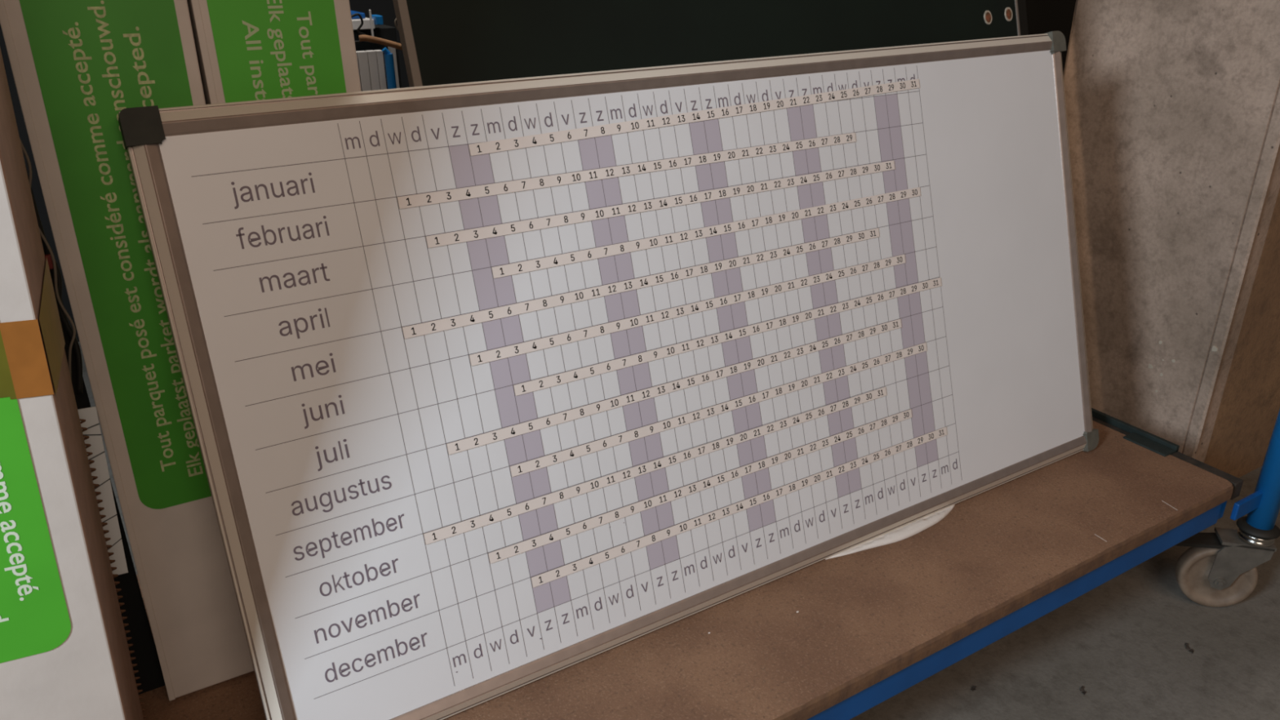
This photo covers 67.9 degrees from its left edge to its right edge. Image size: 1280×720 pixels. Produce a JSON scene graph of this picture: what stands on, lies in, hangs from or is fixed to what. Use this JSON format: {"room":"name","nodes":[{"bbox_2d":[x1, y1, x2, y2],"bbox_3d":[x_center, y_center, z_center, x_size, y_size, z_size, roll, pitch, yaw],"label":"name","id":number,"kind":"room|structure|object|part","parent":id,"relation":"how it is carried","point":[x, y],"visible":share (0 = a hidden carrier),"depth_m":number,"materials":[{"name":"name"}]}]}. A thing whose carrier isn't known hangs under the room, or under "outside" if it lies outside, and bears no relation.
{"room":"warehouse storage area","nodes":[
{"label":"warehouse storage area","id":0,"kind":"room"},
{"bbox_2d":[0,0,409,342],"bbox_3d":[-1.047,-1.508,2.281,5.800,2.847,0.200,-14,28,-29],"label":"wall","id":1,"kind":"structure","parent":0,"point":[385,8],"depth_m":2.38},
{"bbox_2d":[78,342,1279,719],"bbox_3d":[0.168,0.634,1.099,5.800,0.100,4.800,-14,28,-29],"label":"floor","id":2,"kind":"structure","parent":0,"point":[1123,640],"depth_m":1.40,"materials":[{"name":"concrete"}]},
{"bbox_2d":[355,49,386,91],"bbox_3d":[-0.358,-0.003,1.368,0.070,0.844,0.012,-14,28,-29],"label":"panel","id":3,"kind":"object","parent":2,"relation":"on","point":[371,64],"visible":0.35,"depth_m":1.21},
{"bbox_2d":[358,35,402,50],"bbox_3d":[-0.314,-0.392,1.177,0.065,0.024,0.008,-14,28,-29],"label":"wooden stick","id":4,"kind":"object","parent":3,"relation":"on","point":[369,38],"visible":0.73,"depth_m":1.17,"materials":[{"name":"brown wood"}]},
{"bbox_2d":[351,13,366,43],"bbox_3d":[-0.345,-0.406,1.163,0.020,0.034,0.003,-14,28,-29],"label":"cable","id":5,"kind":"object","parent":4,"relation":"hanging from","point":[355,14],"visible":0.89,"depth_m":1.16,"materials":[{"name":"black plastic"}]},
{"bbox_2d":[394,18,398,30],"bbox_3d":[-0.294,-0.417,1.180,0.022,0.022,0.003,-14,28,-29],"label":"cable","id":6,"kind":"object","parent":4,"relation":"on","point":[395,20],"visible":0.32,"depth_m":1.17,"materials":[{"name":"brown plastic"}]},
{"bbox_2d":[353,24,401,88],"bbox_3d":[-0.377,-0.045,1.435,0.090,0.868,0.075,-14,28,-29],"label":"crate","id":7,"kind":"object","parent":2,"relation":"on","point":[382,31],"visible":0.13,"depth_m":1.24,"materials":[{"name":"plastic"}]},
{"bbox_2d":[351,17,374,30],"bbox_3d":[-0.376,-0.439,1.237,0.040,0.012,0.070,-14,28,-29],"label":"tray","id":8,"kind":"object","parent":7,"relation":"on","point":[356,22],"visible":0.39,"depth_m":1.21,"materials":[{"name":"white plastic"}]},
{"bbox_2d":[351,10,364,18],"bbox_3d":[-0.382,-0.449,1.235,0.032,0.006,0.060,-14,28,-29],"label":"box","id":9,"kind":"object","parent":8,"relation":"on","point":[353,12],"visible":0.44,"depth_m":1.22,"materials":[{"name":"blue plastic"}]},
{"bbox_2d":[368,9,373,36],"bbox_3d":[-0.342,-0.428,1.209,0.002,0.033,0.003,-14,28,-29],"label":"rod","id":10,"kind":"object","parent":8,"relation":"attached to","point":[370,11],"visible":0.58,"depth_m":1.21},
{"bbox_2d":[371,14,383,25],"bbox_3d":[-0.340,-0.439,1.226,0.010,0.011,0.025,-14,28,-29],"label":"clamp","id":11,"kind":"object","parent":8,"relation":"attached to","point":[378,20],"visible":0.8,"depth_m":1.22,"materials":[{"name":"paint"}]},
{"bbox_2d":[382,47,396,88],"bbox_3d":[-0.315,-0.008,1.374,0.018,0.849,0.011,-14,28,-29],"label":"pole","id":12,"kind":"object","parent":2,"relation":"on","point":[388,57],"visible":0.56,"depth_m":1.21,"materials":[{"name":"metal"}]},
{"bbox_2d":[387,46,399,88],"bbox_3d":[-0.317,-0.017,1.394,0.007,0.850,0.010,-14,28,-29],"label":"batten","id":13,"kind":"object","parent":2,"relation":"on","point":[393,51],"visible":0.02,"depth_m":1.23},
{"bbox_2d":[136,408,1279,719],"bbox_3d":[-0.148,-0.043,0.965,2.254,1.247,0.667,-14,28,-29],"label":"trolley","id":14,"kind":"object","parent":2,"relation":"on","point":[870,625],"visible":0.48,"depth_m":1.16,"materials":[{"name":"wood"}]},
{"bbox_2d":[0,48,147,719],"bbox_3d":[-0.564,-0.006,0.628,0.345,0.963,0.146,-12,27,-25],"label":"carton","id":15,"kind":"object","parent":14,"relation":"on","point":[64,652],"visible":1,"depth_m":0.69,"materials":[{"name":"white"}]},
{"bbox_2d":[0,396,71,662],"bbox_3d":[-0.525,-0.023,0.554,0.248,0.557,0.001,-10,26,-26],"label":"print","id":16,"kind":"object","parent":15,"relation":"attached to","point":[39,623],"depth_m":0.68},
{"bbox_2d":[25,165,164,694],"bbox_3d":[-0.583,-0.068,0.785,0.169,0.950,0.008,-14,28,-29],"label":"board","id":17,"kind":"object","parent":14,"relation":"on","point":[145,653],"visible":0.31,"depth_m":0.97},
{"bbox_2d":[0,0,253,701],"bbox_3d":[-0.469,-0.097,0.882,0.170,0.925,0.149,-14,28,-29],"label":"carton","id":18,"kind":"object","parent":14,"relation":"on","point":[76,64],"depth_m":0.85,"materials":[{"name":"green cardboard"}]},
{"bbox_2d":[19,137,75,380],"bbox_3d":[-0.492,-0.107,0.774,0.017,0.290,0.004,-14,28,-29],"label":"cable","id":19,"kind":"object","parent":18,"relation":"hanging from","point":[26,155],"visible":0.7,"depth_m":0.79,"materials":[{"name":"brown plastic"}]},
{"bbox_2d":[31,189,82,394],"bbox_3d":[-0.498,-0.080,0.800,0.014,0.241,0.004,-14,28,-29],"label":"cable","id":20,"kind":"object","parent":18,"relation":"hanging from","point":[76,345],"visible":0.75,"depth_m":0.82,"materials":[{"name":"black plastic"}]},
{"bbox_2d":[44,253,53,269],"bbox_3d":[-0.493,-0.082,0.794,0.005,0.012,0.005,-14,28,-29],"label":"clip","id":21,"kind":"object","parent":20,"relation":"attached to","point":[48,256],"visible":0.68,"depth_m":0.79,"materials":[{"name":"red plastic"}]},
{"bbox_3d":[-0.491,0.123,0.870,0.025,0.176,0.002,-14,28,-29],"label":"paper strip","id":22,"kind":"part","parent":18,"relation":"part of","materials":[{"name":"white paper"}]},
{"bbox_2d":[19,0,211,509],"bbox_3d":[-0.438,-0.089,0.857,0.111,0.484,0.003,-14,24,-29],"label":"print","id":23,"kind":"object","parent":18,"relation":"attached to","point":[45,20],"depth_m":0.82},
{"bbox_2d":[186,0,361,104],"bbox_3d":[-0.342,-0.133,0.959,0.137,0.923,0.138,-14,28,-29],"label":"carton","id":24,"kind":"object","parent":14,"relation":"on","point":[246,50],"visible":0.16,"depth_m":0.86,"materials":[{"name":"green cardboard"}]},
{"bbox_2d":[118,31,1098,719],"bbox_3d":[0.134,-0.037,1.138,1.226,0.606,0.208,-14,28,-29],"label":"whiteboard","id":25,"kind":"object","parent":14,"relation":"on","point":[291,269],"depth_m":1.02,"materials":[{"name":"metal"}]},
{"bbox_3d":[-0.376,0.094,0.851,0.024,0.624,0.023,-14,11,-29],"label":"frame rail","id":26,"kind":"part","parent":25,"relation":"part of","materials":[{"name":"metal"}]},
{"bbox_3d":[0.086,-0.329,1.089,1.224,0.024,0.023,-14,11,-29],"label":"frame rail","id":27,"kind":"part","parent":25,"relation":"part of","materials":[{"name":"metal"}]},
{"bbox_3d":[0.019,-0.215,1.050,0.589,0.011,0.004,-14,28,-29],"label":"number strip","id":28,"kind":"part","parent":25,"relation":"part of","materials":[{"name":"white plastic"}]},
{"bbox_3d":[0.039,-0.095,1.070,0.629,0.011,0.004,-14,28,-29],"label":"number strip","id":29,"kind":"part","parent":25,"relation":"part of","materials":[{"name":"white plastic"}]},
{"bbox_3d":[0.054,0.109,1.093,0.629,0.012,0.004,-14,28,-29],"label":"number strip","id":30,"kind":"part","parent":25,"relation":"part of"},
{"bbox_3d":[0.060,-0.183,1.076,0.629,0.012,0.004,-14,28,-29],"label":"number strip","id":31,"kind":"part","parent":25,"relation":"part of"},
{"bbox_3d":[0.075,0.020,1.100,0.629,0.011,0.004,-14,28,-29],"label":"number strip","id":32,"kind":"part","parent":25,"relation":"part of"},
{"bbox_3d":[0.088,-0.066,1.101,0.609,0.012,0.004,-14,28,-29],"label":"number strip","id":33,"kind":"part","parent":25,"relation":"part of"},
{"bbox_3d":[0.098,-0.284,1.090,0.629,0.026,0.004,-15,28,-29],"label":"number strip","id":34,"kind":"part","parent":25,"relation":"part of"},
{"bbox_3d":[0.104,0.138,1.124,0.609,0.012,0.004,-14,28,-29],"label":"number strip","id":35,"kind":"part","parent":25,"relation":"part of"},
{"bbox_3d":[0.110,-0.155,1.107,0.609,0.012,0.004,-14,28,-29],"label":"number strip","id":36,"kind":"part","parent":25,"relation":"part of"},
{"bbox_3d":[0.125,0.049,1.131,0.609,0.012,0.004,-14,28,-29],"label":"number strip","id":37,"kind":"part","parent":25,"relation":"part of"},
{"bbox_3d":[0.138,-0.037,1.132,0.629,0.012,0.004,-14,28,-29],"label":"number strip","id":38,"kind":"part","parent":25,"relation":"part of","materials":[{"name":"white plastic"}]},
{"bbox_3d":[0.182,0.255,1.187,1.224,0.024,0.023,-14,11,-29],"label":"frame rail","id":39,"kind":"part","parent":25,"relation":"part of","materials":[{"name":"metal"}]},
{"bbox_3d":[0.153,0.166,1.155,0.629,0.012,0.004,-14,28,-29],"label":"number strip","id":40,"kind":"part","parent":25,"relation":"part of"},
{"bbox_3d":[0.644,-0.168,1.425,0.024,0.624,0.023,-14,11,-29],"label":"frame rail","id":41,"kind":"part","parent":25,"relation":"part of","materials":[{"name":"metal"}]},
{"bbox_2d":[392,0,1020,87],"bbox_3d":[0.186,-0.196,1.182,0.902,0.850,0.275,-14,28,-29],"label":"chalkboard","id":42,"kind":"object","parent":14,"relation":"on","point":[443,42],"visible":0.02,"depth_m":1.06,"materials":[{"name":"black"}]},
{"bbox_2d":[983,10,991,24],"bbox_3d":[0.486,-0.478,1.327,0.016,0.019,0.007,-14,28,-28],"label":"sticker","id":43,"kind":"object","parent":42,"relation":"attached to","point":[987,15],"visible":1,"depth_m":1.33,"materials":[{"name":"paper"}]},
{"bbox_2d":[1004,7,1012,21],"bbox_3d":[0.523,-0.490,1.348,0.016,0.019,0.007,-13,27,-27],"label":"sticker","id":44,"kind":"object","parent":42,"relation":"attached to","point":[1008,12],"visible":1,"depth_m":1.35,"materials":[{"name":"paper"}]},
{"bbox_2d":[825,504,955,559],"bbox_3d":[0.338,0.225,1.274,0.241,0.006,0.048,-14,28,-29],"label":"cloth","id":45,"kind":"object","parent":14,"relation":"on","point":[907,531],"visible":0.47,"depth_m":1.26,"materials":[{"name":"beige fabric"}]},
{"bbox_2d":[1017,0,1028,35],"bbox_3d":[0.294,-0.440,1.458,0.917,1.069,0.344,-14,28,-29],"label":"board","id":46,"kind":"object","parent":14,"relation":"on","point":[1021,3],"visible":0.02,"depth_m":1.66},
{"bbox_3d":[0.940,-0.245,1.223,0.037,1.098,0.037,-14,28,-29],"label":"post","id":47,"kind":"part","parent":14,"relation":"part of","materials":[{"name":"blue metal"}]},
{"bbox_2d":[970,685,976,691],"bbox_3d":[0.473,0.465,1.347,0.011,0.004,0.007,-14,28,-29],"label":"debris","id":48,"kind":"object","parent":2,"relation":"on","point":[973,688],"visible":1,"depth_m":1.35,"materials":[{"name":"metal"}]},
{"bbox_2d":[1080,685,1085,694],"bbox_3d":[0.625,0.467,1.342,0.008,0.004,0.016,0,24,1],"label":"debris","id":49,"kind":"object","parent":2,"relation":"on","point":[1082,689],"visible":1,"depth_m":1.34,"materials":[{"name":"metal"}]},
{"bbox_2d":[1184,642,1193,653],"bbox_3d":[0.820,0.430,1.421,0.009,0.004,0.022,-4,24,-7],"label":"scrap","id":50,"kind":"object","parent":2,"relation":"on","point":[1187,647],"visible":1,"depth_m":1.42,"materials":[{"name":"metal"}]},
{"bbox_2d":[1025,0,1075,75],"bbox_3d":[1.239,-1.638,2.547,1.600,2.847,1.700,-14,28,-29],"label":"wall","id":51,"kind":"structure","parent":0,"point":[1043,16],"depth_m":1.98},
{"bbox_2d":[1062,0,1279,462],"bbox_3d":[0.968,-1.115,1.387,0.200,2.847,0.421,-14,28,-29],"label":"concrete pier","id":52,"kind":"object","parent":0,"point":[1173,106],"depth_m":1.66,"materials":[{"name":"beige concrete"}]},
{"bbox_2d":[1204,188,1279,477],"bbox_3d":[1.718,-1.246,1.672,1.794,2.847,0.156,-14,28,-29],"label":"wooden board","id":53,"kind":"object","parent":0,"point":[1249,408],"depth_m":1.74,"materials":[{"name":"wood"}]}
]}

